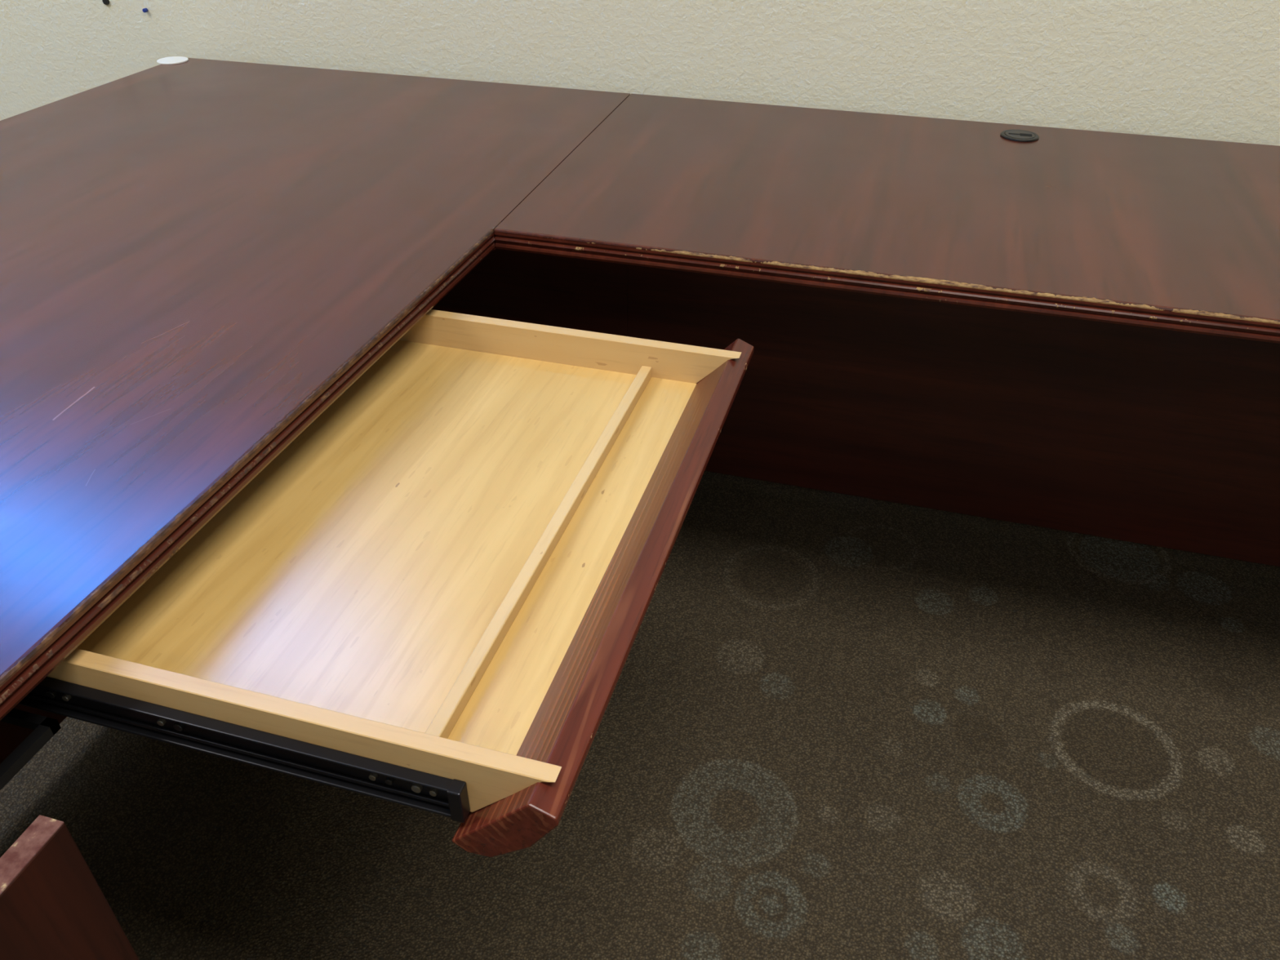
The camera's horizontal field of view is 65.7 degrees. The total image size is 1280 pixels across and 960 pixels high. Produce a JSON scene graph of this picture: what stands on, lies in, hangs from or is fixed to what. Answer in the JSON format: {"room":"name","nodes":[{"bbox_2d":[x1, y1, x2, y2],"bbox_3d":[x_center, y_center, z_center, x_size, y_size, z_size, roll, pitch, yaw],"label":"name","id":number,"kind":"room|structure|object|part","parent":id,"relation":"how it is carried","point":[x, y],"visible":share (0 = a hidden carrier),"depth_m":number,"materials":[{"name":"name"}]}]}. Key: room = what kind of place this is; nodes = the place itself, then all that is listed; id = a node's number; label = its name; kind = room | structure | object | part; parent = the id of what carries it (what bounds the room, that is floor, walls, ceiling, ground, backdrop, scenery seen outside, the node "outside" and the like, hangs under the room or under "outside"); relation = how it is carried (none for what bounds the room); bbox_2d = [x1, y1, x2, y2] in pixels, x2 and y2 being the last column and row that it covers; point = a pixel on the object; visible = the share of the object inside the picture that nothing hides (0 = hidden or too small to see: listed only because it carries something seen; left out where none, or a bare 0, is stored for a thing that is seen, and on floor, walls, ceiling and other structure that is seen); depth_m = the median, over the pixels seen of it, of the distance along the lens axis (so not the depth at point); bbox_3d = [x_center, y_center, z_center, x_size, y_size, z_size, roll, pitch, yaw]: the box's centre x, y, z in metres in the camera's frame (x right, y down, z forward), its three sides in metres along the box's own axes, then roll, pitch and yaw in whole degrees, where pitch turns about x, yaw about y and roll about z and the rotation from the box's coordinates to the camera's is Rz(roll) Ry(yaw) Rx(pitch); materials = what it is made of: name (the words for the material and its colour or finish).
{"room":"office","nodes":[
{"label":"office","id":0,"kind":"room"},
{"bbox_2d":[0,471,1279,959],"bbox_3d":[-0.569,1.348,0.182,6.800,0.050,5.055,10,37,13],"label":"floor","id":1,"kind":"structure","parent":0,"point":[833,726],"depth_m":1.40,"materials":[{"name":"carpet"}]},
{"bbox_2d":[0,57,630,959],"bbox_3d":[-0.678,0.124,1.205,0.876,0.750,1.860,10,37,13],"label":"executive desk","id":2,"kind":"object","parent":1,"relation":"on","point":[199,258],"visible":0.89,"depth_m":1.03,"materials":[{"name":"brown wood"}]},
{"bbox_3d":[-0.458,0.305,0.450,0.008,0.008,0.520,10,37,13],"label":"pedestal rail","id":3,"kind":"part","parent":2,"relation":"part of","materials":[{"name":"black plastic"}]},
{"bbox_3d":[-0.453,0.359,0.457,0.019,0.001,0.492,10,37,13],"label":"file drawer","id":4,"kind":"part","parent":2,"relation":"part of","materials":[{"name":"brown wood"}]},
{"bbox_3d":[-0.770,-0.068,1.442,0.020,0.665,1.285,10,37,13],"label":"modesty panel","id":5,"kind":"part","parent":2,"relation":"part of","materials":[{"name":"brown wood"}]},
{"bbox_3d":[-0.454,0.471,0.536,0.020,0.275,0.493,10,37,13],"label":"file drawer","id":6,"kind":"part","parent":2,"relation":"part of","materials":[{"name":"brown wood"}]},
{"bbox_2d":[156,56,188,64],"bbox_3d":[-0.842,-0.756,1.786,0.053,0.002,0.053,10,37,13],"label":"grommet cover","id":7,"kind":"object","parent":2,"relation":"on","point":[172,60],"visible":1,"depth_m":1.78,"materials":[{"name":"white plastic"}]},
{"bbox_2d":[18,309,754,857],"bbox_3d":[-0.225,0.001,0.850,0.540,0.065,0.580,10,37,13],"label":"drawer","id":8,"kind":"object","parent":2,"relation":"in","point":[436,597],"visible":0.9,"depth_m":0.74,"materials":[{"name":"brown wood"}]},
{"bbox_3d":[-0.244,0.007,0.850,0.481,0.005,0.505,10,37,13],"label":"panel","id":9,"kind":"part","parent":8,"relation":"part of","materials":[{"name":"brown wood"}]},
{"bbox_3d":[0.001,0.041,0.798,0.070,0.063,0.580,10,37,13],"label":"panel","id":10,"kind":"part","parent":8,"relation":"part of","materials":[{"name":"brown wood"}]},
{"bbox_3d":[-0.309,-0.377,1.893,0.600,0.685,0.016,10,37,13],"label":"panel","id":11,"kind":"part","parent":2,"relation":"part of","materials":[{"name":"brown wood"}]},
{"bbox_2d":[493,93,1279,566],"bbox_3d":[0.747,-0.010,1.400,1.769,0.750,0.611,10,37,13],"label":"desk","id":12,"kind":"object","parent":1,"relation":"on","point":[1068,330],"visible":0.93,"depth_m":1.50,"materials":[{"name":"brown wood"}]},
{"bbox_3d":[0.810,-0.185,1.631,1.729,0.684,0.016,10,37,13],"label":"modesty panel","id":13,"kind":"part","parent":12,"relation":"part of","materials":[{"name":"brown wood"}]},
{"bbox_2d":[1000,128,1039,142],"bbox_3d":[0.549,-0.499,1.434,0.054,0.004,0.054,10,37,13],"label":"cable grommet","id":14,"kind":"object","parent":12,"relation":"on","point":[1020,135],"visible":1,"depth_m":1.43,"materials":[{"name":"black plastic"}]},
{"bbox_3d":[0.549,-0.499,1.434,0.041,0.001,0.041,10,37,13],"label":"lid","id":15,"kind":"part","parent":14,"relation":"part of","materials":[{"name":"black plastic"}]},
{"bbox_2d":[0,0,1279,146],"bbox_3d":[0.126,-1.153,1.318,6.800,2.700,0.100,10,37,13],"label":"wall","id":16,"kind":"structure","parent":0,"point":[1198,69],"depth_m":1.57,"materials":[{"name":"paint"}]},
{"bbox_2d":[102,0,109,4],"bbox_3d":[-0.991,-0.888,1.839,0.012,0.012,0.004,10,37,13],"label":"wall anchor","id":17,"kind":"object","parent":16,"relation":"attached to","point":[104,2],"visible":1,"depth_m":1.84,"materials":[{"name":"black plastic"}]},
{"bbox_2d":[142,8,147,12],"bbox_3d":[-0.910,-0.864,1.824,0.007,0.007,0.008,10,37,13],"label":"pin","id":18,"kind":"object","parent":16,"relation":"attached to","point":[144,10],"visible":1,"depth_m":1.82,"materials":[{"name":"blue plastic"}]}
]}

